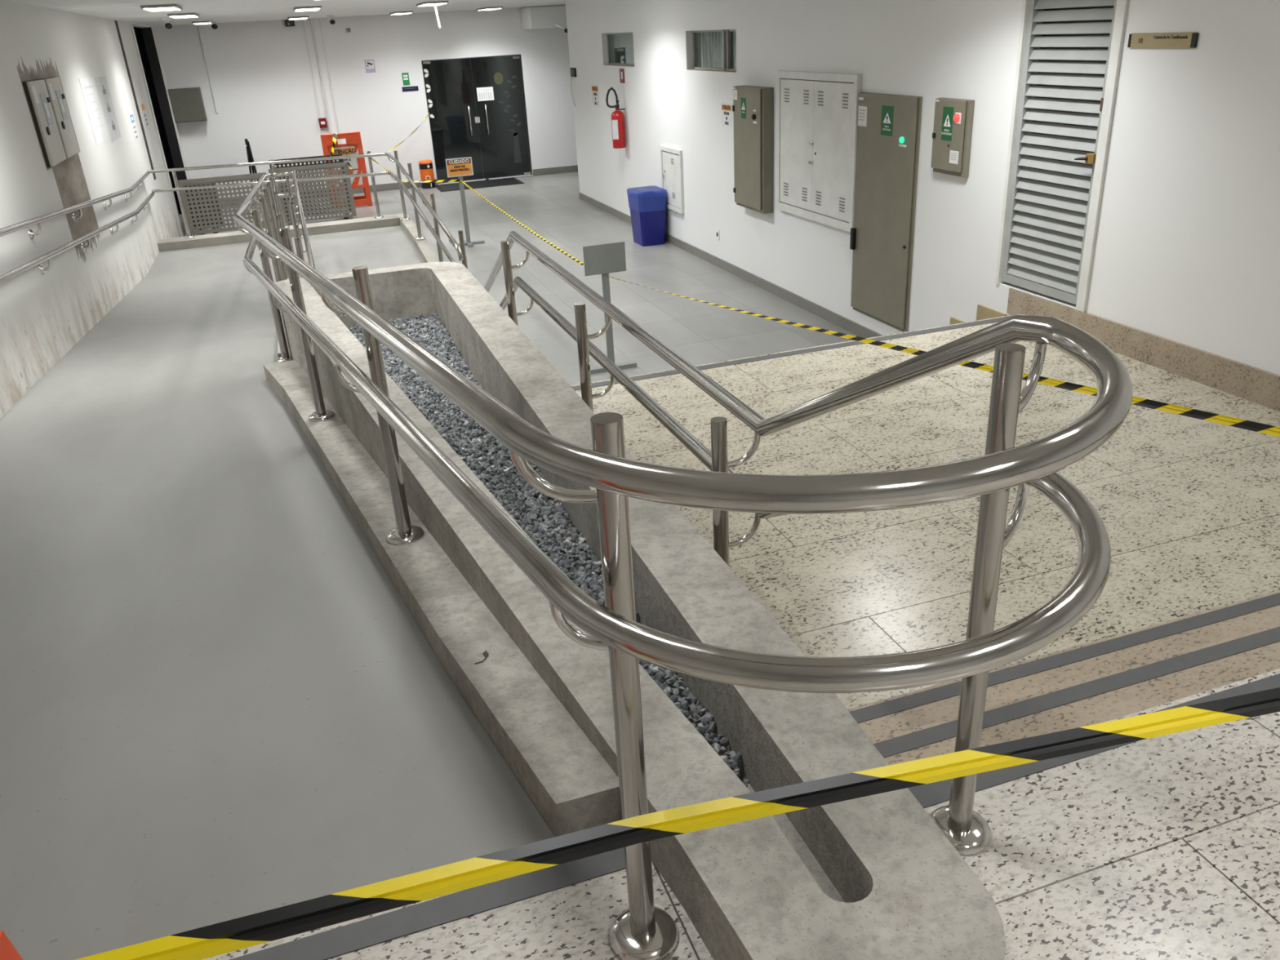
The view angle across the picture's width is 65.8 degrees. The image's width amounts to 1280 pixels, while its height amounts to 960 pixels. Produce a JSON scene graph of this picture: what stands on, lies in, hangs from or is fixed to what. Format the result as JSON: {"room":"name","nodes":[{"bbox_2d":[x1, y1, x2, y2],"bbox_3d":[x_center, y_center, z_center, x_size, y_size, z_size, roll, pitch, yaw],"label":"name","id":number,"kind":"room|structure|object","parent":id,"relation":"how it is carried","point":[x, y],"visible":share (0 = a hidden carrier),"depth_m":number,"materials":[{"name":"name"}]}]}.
{"room":"building corridor with ramp","nodes":[
{"label":"building corridor with ramp","id":0,"kind":"room"},
{"bbox_2d":[0,0,190,417],"bbox_3d":[-4.396,-2.212,7.023,0.167,4.050,22.700,-11,26,-16],"label":"wall","id":1,"kind":"structure","parent":0,"point":[42,317],"depth_m":8.22,"materials":[{"name":"beige paint"}]},
{"bbox_2d":[22,79,66,167],"bbox_3d":[-4.566,-2.751,7.612,0.060,0.605,0.570,-11,26,-16],"label":"meter box","id":2,"kind":"object","parent":1,"relation":"attached to","point":[39,101],"visible":1,"depth_m":7.49,"materials":[{"name":"metal"}]},
{"bbox_2d":[40,77,79,158],"bbox_3d":[-4.771,-2.991,8.158,0.060,0.605,0.570,-11,26,-16],"label":"meter box","id":3,"kind":"object","parent":1,"relation":"attached to","point":[53,85],"visible":0.85,"depth_m":8.10,"materials":[{"name":"metal"}]},
{"bbox_2d":[0,171,155,284],"bbox_3d":[-3.971,-1.532,6.413,0.087,1.202,12.850,-11,26,-16],"label":"handrail","id":4,"kind":"object","parent":1,"relation":"attached to","point":[8,275],"visible":1,"depth_m":7.46,"materials":[{"name":"silver metal"}]},
{"bbox_2d":[78,75,108,145],"bbox_3d":[-5.401,-3.662,9.786,0.005,0.600,0.800,-11,26,-16],"label":"notice","id":5,"kind":"object","parent":1,"relation":"attached to","point":[87,86],"visible":1,"depth_m":9.76,"materials":[{"name":"paper"}]},
{"bbox_2d":[84,84,102,128],"bbox_3d":[-5.400,-3.690,9.774,0.001,0.380,0.520,-11,26,-16],"label":"print","id":6,"kind":"object","parent":5,"relation":"attached to","point":[89,91],"depth_m":9.76,"materials":[{"name":"paper"}]},
{"bbox_2d":[94,75,121,142],"bbox_3d":[-5.700,-3.984,10.606,0.005,0.630,0.760,-11,26,-16],"label":"notice","id":7,"kind":"object","parent":1,"relation":"attached to","point":[101,82],"visible":1,"depth_m":10.58,"materials":[{"name":"paper"}]},
{"bbox_2d":[102,84,115,130],"bbox_3d":[-5.702,-3.997,10.611,0.001,0.450,0.220,-11,26,-16],"label":"print","id":8,"kind":"object","parent":7,"relation":"attached to","point":[104,90],"depth_m":10.61},
{"bbox_2d":[128,111,139,142],"bbox_3d":[-6.220,-4.343,12.159,0.004,0.340,0.380,-11,26,-16],"label":"notice","id":9,"kind":"object","parent":1,"relation":"attached to","point":[131,113],"visible":1,"depth_m":12.14,"materials":[{"name":"paper"}]},
{"bbox_2d":[139,101,149,127],"bbox_3d":[-6.661,-4.920,13.299,0.004,0.320,0.380,-11,26,-16],"label":"notice","id":10,"kind":"object","parent":1,"relation":"attached to","point":[142,104],"visible":1,"depth_m":13.28,"materials":[{"name":"paper"}]},
{"bbox_2d":[133,26,182,213],"bbox_3d":[-8.467,-5.221,15.031,2.049,3.350,3.700,-11,26,-16],"label":"wall","id":11,"kind":"structure","parent":0,"point":[138,33],"depth_m":16.68,"materials":[{"name":"paint"}]},
{"bbox_2d":[1,0,565,26],"bbox_3d":[-1.675,-5.463,11.001,8.660,0.100,15.500,-11,26,-16],"label":"ceiling","id":12,"kind":"structure","parent":0,"point":[127,11],"depth_m":11.81,"materials":[{"name":"paint"}]},
{"bbox_2d":[140,4,182,11],"bbox_3d":[-4.532,-4.479,9.383,0.300,0.032,0.760,-11,26,-16],"label":"recessed light","id":13,"kind":"object","parent":12,"relation":"in","point":[162,7],"visible":1,"depth_m":9.09,"materials":[{"name":"white"}]},
{"bbox_2d":[143,7,180,11],"bbox_3d":[-4.532,-4.468,9.388,0.264,0.007,0.724,-11,26,-16],"label":"diffuser","id":14,"kind":"object","parent":13,"relation":"attached to","point":[151,9],"depth_m":9.27,"materials":[{"name":"white"}]},
{"bbox_2d":[161,17,172,29],"bbox_3d":[-5.983,-5.779,12.512,0.115,0.135,0.158,-11,26,-16],"label":"security camera","id":15,"kind":"object","parent":12,"relation":"attached to","point":[166,20],"visible":1,"depth_m":12.48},
{"bbox_2d":[167,12,199,18],"bbox_3d":[-5.407,-5.505,11.722,0.300,0.032,0.760,-11,26,-16],"label":"recessed light","id":16,"kind":"object","parent":12,"relation":"in","point":[193,14],"visible":1,"depth_m":11.42,"materials":[{"name":"white"}]},
{"bbox_2d":[169,14,197,18],"bbox_3d":[-5.407,-5.494,11.727,0.264,0.007,0.724,-11,26,-16],"label":"diffuser","id":17,"kind":"object","parent":16,"relation":"attached to","point":[175,16],"depth_m":11.47,"materials":[{"name":"white"}]},
{"bbox_2d":[191,20,210,24],"bbox_3d":[-6.736,-7.063,15.274,0.300,0.032,0.760,-11,26,-16],"label":"recessed light","id":18,"kind":"object","parent":12,"relation":"in","point":[207,22],"visible":0.68,"depth_m":14.96,"materials":[{"name":"white"}]},
{"bbox_2d":[194,22,210,24],"bbox_3d":[-6.736,-7.052,15.279,0.264,0.007,0.724,-11,26,-16],"label":"diffuser","id":19,"kind":"object","parent":18,"relation":"attached to","point":[194,23],"depth_m":15.11,"materials":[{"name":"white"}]},
{"bbox_2d":[208,18,217,29],"bbox_3d":[-6.164,-6.584,14.284,0.115,0.135,0.158,-11,26,-16],"label":"security camera","id":20,"kind":"object","parent":12,"relation":"attached to","point":[212,21],"visible":1,"depth_m":14.25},
{"bbox_2d":[287,15,308,20],"bbox_3d":[-5.446,-7.355,15.744,0.300,0.032,0.760,-11,26,-16],"label":"recessed light","id":21,"kind":"object","parent":12,"relation":"in","point":[291,18],"visible":1,"depth_m":15.44,"materials":[{"name":"white"}]},
{"bbox_2d":[288,17,306,20],"bbox_3d":[-5.446,-7.344,15.749,0.264,0.007,0.724,-11,26,-16],"label":"diffuser","id":22,"kind":"object","parent":21,"relation":"attached to","point":[290,19],"depth_m":15.53,"materials":[{"name":"white"}]},
{"bbox_2d":[293,5,321,11],"bbox_3d":[-3.988,-5.645,11.846,0.300,0.032,0.760,-11,26,-16],"label":"recessed light","id":23,"kind":"object","parent":12,"relation":"in","point":[311,7],"visible":1,"depth_m":11.54,"materials":[{"name":"white"}]},
{"bbox_2d":[295,8,319,11],"bbox_3d":[-3.987,-5.634,11.851,0.264,0.007,0.724,-11,26,-16],"label":"diffuser","id":24,"kind":"object","parent":23,"relation":"attached to","point":[296,9],"depth_m":11.65,"materials":[{"name":"white"}]},
{"bbox_2d":[326,15,335,24],"bbox_3d":[-4.961,-7.390,15.882,0.115,0.135,0.158,-11,26,-16],"label":"security camera","id":25,"kind":"object","parent":12,"relation":"attached to","point":[332,21],"visible":0.97,"depth_m":15.85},
{"bbox_2d":[389,10,413,15],"bbox_3d":[-3.953,-7.729,16.370,0.300,0.032,0.760,-11,26,-16],"label":"recessed light","id":26,"kind":"object","parent":12,"relation":"in","point":[411,11],"visible":1,"depth_m":16.07,"materials":[{"name":"white"}]},
{"bbox_2d":[391,13,410,15],"bbox_3d":[-3.952,-7.718,16.375,0.264,0.007,0.724,-11,26,-16],"label":"diffuser","id":27,"kind":"object","parent":26,"relation":"attached to","point":[392,14],"depth_m":16.25,"materials":[{"name":"white"}]},
{"bbox_2d":[416,0,448,27],"bbox_3d":[-2.646,-5.955,12.673,0.300,0.301,0.760,-11,26,-16],"label":"ceiling light","id":28,"kind":"object","parent":12,"relation":"attached to","point":[435,3],"visible":1,"depth_m":12.47,"materials":[{"name":"white"}]},
{"bbox_2d":[417,3,446,6],"bbox_3d":[-2.653,-6.066,12.622,0.264,0.007,0.724,-11,26,-16],"label":"diffuser","id":29,"kind":"object","parent":28,"relation":"attached to","point":[419,4],"depth_m":12.52,"materials":[{"name":"white"}]},
{"bbox_2d":[476,6,502,10],"bbox_3d":[-2.568,-8.039,16.867,0.300,0.032,0.760,-11,26,-16],"label":"recessed light","id":30,"kind":"object","parent":12,"relation":"in","point":[494,7],"visible":0.93,"depth_m":16.57,"materials":[{"name":"white"}]},
{"bbox_2d":[479,8,501,10],"bbox_3d":[-2.567,-8.028,16.872,0.264,0.007,0.724,-11,26,-16],"label":"diffuser","id":31,"kind":"object","parent":30,"relation":"attached to","point":[480,9],"depth_m":16.65,"materials":[{"name":"white"}]},
{"bbox_2d":[520,4,567,29],"bbox_3d":[-1.067,-8.558,18.210,2.140,0.369,0.649,-11,26,-16],"label":"air conditioner","id":32,"kind":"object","parent":12,"relation":"attached to","point":[536,17],"depth_m":17.74,"materials":[{"name":"white plastic"}]},
{"bbox_2d":[555,23,567,32],"bbox_3d":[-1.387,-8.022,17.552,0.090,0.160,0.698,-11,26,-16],"label":"security camera","id":33,"kind":"object","parent":32,"relation":"attached to","point":[557,24],"visible":0.79,"depth_m":17.43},
{"bbox_2d":[154,7,577,205],"bbox_3d":[-4.091,-6.906,18.295,8.605,3.120,0.200,-11,26,-16],"label":"wall","id":34,"kind":"structure","parent":0,"point":[260,72],"depth_m":17.68,"materials":[{"name":"white paint"}]},
{"bbox_2d":[167,87,207,123],"bbox_3d":[-7.734,-6.404,16.887,0.520,0.530,0.260,-11,26,-16],"label":"electrical box","id":35,"kind":"object","parent":34,"relation":"attached to","point":[187,104],"visible":0.88,"depth_m":16.79,"materials":[{"name":"metal"}]},
{"bbox_2d":[196,24,218,113],"bbox_3d":[-7.379,-7.005,16.890,0.046,1.420,0.026,-11,26,-16],"label":"conduit","id":36,"kind":"object","parent":34,"relation":"attached to","point":[200,37],"visible":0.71,"depth_m":16.88,"materials":[{"name":"white metal"}]},
{"bbox_2d":[284,19,294,26],"bbox_3d":[-6.019,-7.848,16.993,0.160,0.100,0.090,-11,26,-16],"label":"emergency light","id":37,"kind":"object","parent":34,"relation":"attached to","point":[287,23],"visible":0.98,"depth_m":16.96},
{"bbox_2d":[302,19,324,134],"bbox_3d":[-5.745,-6.665,17.652,0.030,2.835,0.025,-11,26,-16],"label":"conduit","id":38,"kind":"object","parent":34,"relation":"attached to","point":[303,22],"visible":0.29,"depth_m":17.40,"materials":[{"name":"white metal"}]},
{"bbox_2d":[309,18,332,133],"bbox_3d":[-5.615,-6.687,17.682,0.038,2.835,0.040,-11,26,-16],"label":"conduit","id":39,"kind":"object","parent":34,"relation":"attached to","point":[311,20],"visible":0.6,"depth_m":17.46,"materials":[{"name":"white metal"}]},
{"bbox_2d":[318,117,327,128],"bbox_3d":[-5.691,-6.407,17.742,0.130,0.165,0.048,-11,26,-16],"label":"fire alarm","id":40,"kind":"object","parent":34,"relation":"attached to","point":[322,122],"visible":1,"depth_m":17.72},
{"bbox_2d":[319,17,341,144],"bbox_3d":[-5.482,-6.717,17.731,0.020,2.835,0.020,-11,26,-16],"label":"conduit","id":41,"kind":"object","parent":34,"relation":"attached to","point":[319,18],"visible":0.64,"depth_m":17.54,"materials":[{"name":"white metal"}]},
{"bbox_2d":[364,59,375,72],"bbox_3d":[-4.827,-7.403,17.683,0.170,0.210,0.006,-11,26,-16],"label":"sign","id":42,"kind":"object","parent":34,"relation":"attached to","point":[369,64],"visible":1,"depth_m":17.68,"materials":[{"name":"paper"}]},
{"bbox_2d":[220,164,577,206],"bbox_3d":[-3.959,-5.650,18.771,8.350,0.110,0.016,-11,26,-16],"label":"baseboard","id":43,"kind":"structure","parent":34,"relation":"attached to","point":[568,168],"depth_m":18.67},
{"bbox_2d":[401,72,409,85],"bbox_3d":[-4.251,-7.279,17.953,0.120,0.210,0.005,-11,26,-16],"label":"sign","id":44,"kind":"object","parent":34,"relation":"attached to","point":[406,80],"visible":1,"depth_m":17.95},
{"bbox_2d":[401,85,418,91],"bbox_3d":[-4.190,-7.135,18.038,0.290,0.080,0.007,-11,26,-16],"label":"sign","id":45,"kind":"object","parent":34,"relation":"attached to","point":[405,88],"visible":1,"depth_m":18.04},
{"bbox_2d":[421,53,532,184],"bbox_3d":[-3.026,-6.762,18.615,1.850,2.200,0.145,-11,26,-16],"label":"door","id":46,"kind":"structure","parent":34,"relation":"in","point":[498,77],"depth_m":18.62,"materials":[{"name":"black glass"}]},
{"bbox_2d":[476,86,493,101],"bbox_3d":[-2.895,-7.228,18.513,0.310,0.235,0.002,-11,26,-16],"label":"notice","id":47,"kind":"object","parent":46,"relation":"attached to","point":[483,94],"visible":1,"depth_m":18.51,"materials":[{"name":"paper"}]},
{"bbox_2d":[478,88,492,99],"bbox_3d":[-2.895,-7.221,18.515,0.260,0.162,0.001,-11,26,-16],"label":"print","id":48,"kind":"object","parent":47,"relation":"attached to","point":[483,94],"depth_m":18.52,"materials":[{"name":"paper"}]},
{"bbox_2d":[178,142,859,386],"bbox_3d":[-3.072,-4.106,15.749,8.889,0.260,21.800,-11,26,-16],"label":"floor","id":49,"kind":"structure","parent":0,"point":[550,206],"depth_m":10.97,"materials":[{"name":"concrete"}]},
{"bbox_2d":[184,183,222,234],"bbox_3d":[-6.642,-4.156,15.026,0.510,0.810,0.400,-11,26,-16],"label":"screen","id":50,"kind":"object","parent":49,"relation":"on","point":[186,191],"visible":0.17,"depth_m":15.03,"materials":[{"name":"metal"}]},
{"bbox_2d":[177,172,267,235],"bbox_3d":[-6.124,-4.079,14.734,1.220,0.860,0.400,-11,26,-16],"label":"metal panel","id":51,"kind":"object","parent":49,"relation":"on","point":[254,176],"visible":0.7,"depth_m":14.67,"materials":[{"name":"metal"}]},
{"bbox_2d":[244,138,257,186],"bbox_3d":[-5.985,-4.623,15.373,0.202,1.301,0.162,-11,26,-16],"label":"tripod","id":52,"kind":"object","parent":49,"relation":"on","point":[250,157],"visible":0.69,"depth_m":15.19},
{"bbox_2d":[157,213,408,251],"bbox_3d":[-4.547,-3.042,12.882,3.090,0.480,0.320,-11,26,-16],"label":"kerb","id":53,"kind":"object","parent":49,"relation":"on","point":[366,223],"visible":0.21,"depth_m":12.71,"materials":[{"name":"concrete"}]},
{"bbox_2d":[268,154,351,224],"bbox_3d":[-5.163,-4.570,15.548,1.100,0.970,0.400,-11,26,-16],"label":"screen","id":54,"kind":"object","parent":49,"relation":"on","point":[332,155],"visible":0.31,"depth_m":15.46,"materials":[{"name":"metal"}]},
{"bbox_2d":[268,161,356,225],"bbox_3d":[-5.002,-4.361,15.169,1.160,0.890,0.400,-11,26,-16],"label":"metal panel","id":55,"kind":"object","parent":49,"relation":"on","point":[340,165],"visible":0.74,"depth_m":15.18,"materials":[{"name":"metal"}]},
{"bbox_2d":[320,131,373,206],"bbox_3d":[-4.975,-5.251,16.751,0.640,1.180,0.540,-11,26,-16],"label":"sign","id":56,"kind":"object","parent":49,"relation":"on","point":[353,146],"visible":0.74,"depth_m":16.61,"materials":[{"name":"plastic"}]},
{"bbox_2d":[330,133,337,155],"bbox_3d":[-5.087,-5.550,16.421,0.093,0.371,0.201,11,28,29],"label":"barrier tape","id":57,"kind":"object","parent":56,"relation":"attached to","point":[335,135],"visible":0.84,"depth_m":16.42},
{"bbox_2d":[399,217,439,262],"bbox_3d":[-2.144,-2.130,10.603,0.130,0.475,5.880,-11,26,-16],"label":"kerb","id":58,"kind":"object","parent":49,"relation":"on","point":[423,246],"visible":0.2,"depth_m":11.54,"materials":[{"name":"concrete"}]},
{"bbox_2d":[146,150,467,269],"bbox_3d":[-3.652,-2.489,10.266,3.011,1.104,5.746,-11,26,-16],"label":"handrail","id":59,"kind":"object","parent":58,"relation":"on","point":[460,251],"visible":0.82,"depth_m":12.18,"materials":[{"name":"silver metal"}]},
{"bbox_2d":[388,113,429,151],"bbox_3d":[-3.525,-5.440,15.369,0.018,0.073,6.403,-5,25,-5],"label":"barrier tape","id":60,"kind":"object","parent":59,"relation":"attached to","point":[396,146],"visible":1,"depth_m":14.85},
{"bbox_2d":[418,160,435,188],"bbox_3d":[-3.970,-5.702,18.425,0.251,0.495,0.260,-11,26,-16],"label":"bin","id":61,"kind":"object","parent":49,"relation":"on","point":[426,171],"visible":0.93,"depth_m":18.33,"materials":[{"name":"plastic"}]},
{"bbox_2d":[445,156,484,247],"bbox_3d":[-2.326,-3.666,13.046,0.361,1.120,0.315,6,26,20],"label":"sign stand","id":62,"kind":"object","parent":49,"relation":"on","point":[460,167],"visible":1,"depth_m":12.89,"materials":[{"name":"metal"}]},
{"bbox_2d":[360,149,459,182],"bbox_3d":[-3.781,-4.607,14.507,0.663,0.108,4.472,-17,28,-27],"label":"barrier tape","id":63,"kind":"object","parent":62,"relation":"attached to","point":[372,159],"visible":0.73,"depth_m":12.87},
{"bbox_2d":[459,179,598,275],"bbox_3d":[-1.337,-2.764,10.358,0.022,0.079,5.936,-11,26,-17],"label":"barrier tape","id":64,"kind":"object","parent":62,"relation":"attached to","point":[460,180],"visible":0.93,"depth_m":9.77,"materials":[{"name":"plastic"}]},
{"bbox_2d":[435,177,524,191],"bbox_3d":[-3.022,-5.541,18.532,1.550,0.013,0.920,-11,26,-16],"label":"door mat","id":65,"kind":"object","parent":49,"relation":"on","point":[506,181],"visible":0.93,"depth_m":18.46,"materials":[{"name":"rubber"}]},
{"bbox_2d":[582,241,636,373],"bbox_3d":[-0.260,-1.373,7.911,0.361,1.030,0.315,6,26,20],"label":"sign stand","id":66,"kind":"object","parent":49,"relation":"on","point":[603,260],"visible":0.71,"depth_m":7.75,"materials":[{"name":"metal"}]},
{"bbox_2d":[605,275,1279,436],"bbox_3d":[0.776,-0.751,4.646,0.020,0.963,6.723,-11,26,-15],"label":"barrier tape","id":67,"kind":"object","parent":66,"relation":"attached to","point":[1193,413],"visible":0.92,"depth_m":2.98,"materials":[{"name":"plastic"}]},
{"bbox_2d":[626,185,666,246],"bbox_3d":[0.102,-3.373,12.641,0.396,0.670,0.496,-11,26,-16],"label":"waste bin","id":68,"kind":"object","parent":49,"relation":"on","point":[647,205],"visible":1,"depth_m":12.49,"materials":[{"name":"blue plastic"}]},
{"bbox_2d":[233,169,1133,959],"bbox_3d":[-1.699,-1.204,6.444,1.477,2.101,11.541,-11,26,-16],"label":"handrail","id":69,"kind":"object","parent":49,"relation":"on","point":[644,931],"visible":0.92,"depth_m":1.48,"materials":[{"name":"silver metal"}]},
{"bbox_2d":[625,448,805,697],"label":"planter","id":70,"kind":"object","parent":49,"relation":"on","point":[683,588],"depth_m":2.48,"materials":[{"name":"grey concrete"}]},
{"bbox_2d":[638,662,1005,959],"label":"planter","id":71,"kind":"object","parent":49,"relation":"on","point":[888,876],"depth_m":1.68,"materials":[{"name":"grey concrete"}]},
{"bbox_2d":[0,225,1279,959],"bbox_3d":[-0.374,-0.433,5.822,6.160,1.202,16.660,-11,26,-16],"label":"floor","id":72,"kind":"structure","parent":0,"point":[220,702],"depth_m":2.24,"materials":[{"name":"concrete"}]},
{"bbox_2d":[0,930,22,959],"bbox_3d":[-1.022,0.825,1.168,0.600,0.475,0.300,-11,26,-16],"label":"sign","id":73,"kind":"object","parent":72,"relation":"on","point":[7,951],"visible":1,"depth_m":1.19,"materials":[{"name":"plastic"}]},
{"bbox_2d":[75,687,1279,959],"bbox_3d":[0.277,0.428,1.398,2.374,0.115,0.110,-10,25,-13],"label":"barrier tape","id":74,"kind":"object","parent":73,"relation":"attached to","point":[252,930],"visible":1,"depth_m":1.40,"materials":[{"name":"plastic"}]},
{"bbox_2d":[277,250,308,357],"bbox_3d":[-3.042,-1.527,8.898,0.280,0.899,5.950,-11,26,-16],"label":"kerb","id":75,"kind":"object","parent":72,"relation":"on","point":[305,257],"visible":0.07,"depth_m":10.31,"materials":[{"name":"concrete"}]},
{"bbox_2d":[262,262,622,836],"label":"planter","id":76,"kind":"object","parent":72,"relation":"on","point":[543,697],"depth_m":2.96,"materials":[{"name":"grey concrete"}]},
{"bbox_2d":[475,650,488,663],"bbox_3d":[-0.378,0.428,2.382,0.017,0.003,0.058,6,26,19],"label":"dry leaf","id":77,"kind":"object","parent":76,"relation":"on","point":[485,653],"visible":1,"depth_m":2.39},
{"bbox_2d":[346,313,750,786],"bbox_3d":[-0.605,-0.174,4.075,0.709,0.185,4.696,-14,27,-22],"label":"gravel","id":78,"kind":"object","parent":76,"relation":"in","point":[448,415],"visible":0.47,"depth_m":3.66,"materials":[{"name":"gravel"}]},
{"bbox_2d":[615,31,710,67],"bbox_3d":[0.148,-6.127,16.067,2.100,3.120,0.200,-11,26,-16],"label":"wall","id":79,"kind":"structure","parent":0,"point":[628,51],"depth_m":15.60,"materials":[{"name":"white paint"}]},
{"bbox_2d":[705,31,713,67],"bbox_3d":[0.549,-6.977,17.864,0.150,3.120,3.700,-11,26,-16],"label":"wall","id":80,"kind":"structure","parent":0,"point":[709,56],"depth_m":15.99,"materials":[{"name":"white paint"}]},
{"bbox_2d":[564,0,1279,375],"bbox_3d":[2.132,-2.711,7.284,0.200,4.050,19.300,-11,26,-16],"label":"wall","id":81,"kind":"structure","parent":0,"point":[1187,248],"depth_m":6.79,"materials":[{"name":"white paint"}]},
{"bbox_2d":[570,67,576,76],"bbox_3d":[-1.038,-6.346,15.389,0.032,0.130,0.240,-11,26,-16],"label":"reader","id":82,"kind":"object","parent":81,"relation":"attached to","point":[573,70],"visible":1,"depth_m":15.33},
{"bbox_2d":[570,76,575,106],"bbox_3d":[-1.065,-6.139,15.626,0.014,0.446,0.140,-14,27,-21],"label":"cable","id":83,"kind":"object","parent":82,"relation":"hanging from","point":[571,77],"visible":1,"depth_m":15.66,"materials":[{"name":"plastic"}]},
{"bbox_2d":[591,84,599,106],"bbox_3d":[-0.659,-5.671,14.580,0.004,0.300,0.340,-11,26,-16],"label":"notice","id":84,"kind":"object","parent":81,"relation":"attached to","point":[595,96],"visible":1,"depth_m":14.57,"materials":[{"name":"paper"}]},
{"bbox_2d":[605,87,626,148],"bbox_3d":[-0.333,-4.974,13.559,0.200,0.774,0.460,-11,26,-16],"label":"fire extinguisher","id":85,"kind":"object","parent":81,"relation":"attached to","point":[618,127],"visible":1,"depth_m":13.44,"materials":[{"name":"metal"}]},
{"bbox_2d":[603,31,634,66],"bbox_3d":[0.027,-5.849,13.385,0.698,0.610,1.580,-11,26,-16],"label":"window","id":86,"kind":"structure","parent":81,"relation":"in","point":[626,39],"depth_m":13.43,"materials":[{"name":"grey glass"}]},
{"bbox_2d":[619,33,633,47],"bbox_3d":[-0.111,-5.849,13.155,0.005,0.164,1.010,-11,26,-16],"label":"shade","id":87,"kind":"object","parent":86,"relation":"attached to","point":[625,40],"depth_m":13.32,"materials":[{"name":"paper"}]},
{"bbox_2d":[619,68,625,83],"bbox_3d":[-0.241,-5.434,13.294,0.005,0.180,0.200,-11,26,-16],"label":"sign","id":88,"kind":"object","parent":81,"relation":"attached to","point":[621,70],"visible":1,"depth_m":13.29,"materials":[{"name":"plastic"}]},
{"bbox_2d":[659,145,684,213],"bbox_3d":[0.392,-3.709,12.198,0.034,0.740,0.690,-11,26,-16],"label":"hatch","id":89,"kind":"object","parent":81,"relation":"attached to","point":[671,158],"visible":0.92,"depth_m":12.14,"materials":[{"name":"white metal"}]},
{"bbox_2d":[687,29,736,72],"bbox_3d":[1.073,-4.619,10.593,0.698,0.600,1.570,-11,26,-16],"label":"window","id":90,"kind":"structure","parent":81,"relation":"in","point":[726,65],"depth_m":10.51,"materials":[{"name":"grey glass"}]},
{"bbox_2d":[715,228,719,239],"bbox_3d":[0.879,-2.780,11.171,0.013,0.120,0.070,-11,26,-16],"label":"wall socket","id":91,"kind":"object","parent":81,"relation":"attached to","point":[717,229],"visible":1,"depth_m":11.16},
{"bbox_2d":[721,102,732,127],"bbox_3d":[0.909,-3.836,10.385,0.004,0.230,0.270,-11,26,-16],"label":"notice","id":92,"kind":"object","parent":81,"relation":"attached to","point":[726,108],"visible":1,"depth_m":10.38,"materials":[{"name":"paper"}]},
{"bbox_2d":[578,192,882,337],"bbox_3d":[0.619,-2.812,12.041,0.016,0.100,10.000,-11,26,-16],"label":"baseboard","id":93,"kind":"structure","parent":81,"relation":"attached to","point":[855,328],"depth_m":10.27,"materials":[{"name":"paint"}]},
{"bbox_2d":[732,84,773,213],"bbox_3d":[1.105,-3.274,9.793,0.159,1.155,0.660,-11,26,-16],"label":"electrical cabinet","id":94,"kind":"object","parent":81,"relation":"attached to","point":[753,107],"visible":1,"depth_m":9.67,"materials":[{"name":"metal"}]},
{"bbox_2d":[751,114,755,119],"bbox_3d":[1.088,-3.480,9.482,0.030,0.052,0.052,-11,26,-16],"label":"switch","id":95,"kind":"object","parent":94,"relation":"attached to","point":[753,116],"depth_m":9.47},
{"bbox_2d":[776,70,862,232],"bbox_3d":[1.539,-2.923,8.718,0.058,1.240,1.430,-11,26,-16],"label":"electrical cabinet","id":96,"kind":"object","parent":81,"relation":"attached to","point":[817,113],"visible":0.99,"depth_m":8.63,"materials":[{"name":"white metal"}]},
{"bbox_2d":[849,92,922,332],"bbox_3d":[1.925,-2.129,7.889,0.069,1.770,0.850,-11,26,-16],"label":"electrical cabinet","id":97,"kind":"object","parent":81,"relation":"attached to","point":[889,125],"visible":0.99,"depth_m":7.83,"materials":[{"name":"metal"}]},
{"bbox_2d":[898,136,904,143],"bbox_3d":[1.964,-2.555,7.434,0.022,0.047,0.048,-11,26,-16],"label":"light","id":98,"kind":"object","parent":97,"relation":"attached to","point":[901,139],"depth_m":7.42,"materials":[{"name":"teal"}]},
{"bbox_2d":[930,97,974,177],"bbox_3d":[2.160,-2.385,6.884,0.083,0.500,0.375,-11,26,-16],"label":"electrical cabinet","id":99,"kind":"object","parent":81,"relation":"attached to","point":[952,135],"visible":1,"depth_m":6.83,"materials":[{"name":"metal"}]},
{"bbox_2d":[953,114,959,121],"bbox_3d":[2.155,-2.467,6.739,0.024,0.051,0.052,-11,26,-16],"label":"light","id":100,"kind":"object","parent":99,"relation":"attached to","point":[956,117],"depth_m":6.73,"materials":[{"name":"red"}]},
{"bbox_2d":[995,0,1128,311],"bbox_3d":[2.561,-2.145,5.964,0.198,2.100,0.855,-11,26,-16],"label":"door","id":101,"kind":"structure","parent":81,"relation":"in","point":[1081,42],"depth_m":6.02,"materials":[{"name":"white metal"}]},
{"bbox_2d":[949,288,1279,412],"bbox_3d":[3.701,0.224,3.410,0.020,1.145,9.340,-11,26,-16],"label":"baseboard","id":102,"kind":"structure","parent":81,"relation":"attached to","point":[1259,386],"depth_m":5.50,"materials":[{"name":"brown stone"}]},
{"bbox_2d":[1127,31,1199,48],"bbox_3d":[2.718,-2.290,5.151,0.014,0.075,0.448,-11,26,-16],"label":"sign","id":103,"kind":"object","parent":81,"relation":"attached to","point":[1186,39],"visible":1,"depth_m":5.14,"materials":[{"name":"metal"}]},
{"bbox_2d":[571,315,1279,709],"bbox_3d":[1.420,0.143,4.800,3.540,0.622,3.448,-11,26,-16],"label":"floor","id":104,"kind":"structure","parent":0,"point":[1188,508],"depth_m":4.12,"materials":[{"name":"tile"}]},
{"bbox_2d":[847,590,1279,764],"bbox_3d":[2.053,0.496,2.850,3.540,0.342,0.638,-11,26,-16],"label":"staircase","id":105,"kind":"structure","parent":104,"relation":"on","point":[1103,680],"depth_m":2.62,"materials":[{"name":"brown stone"}]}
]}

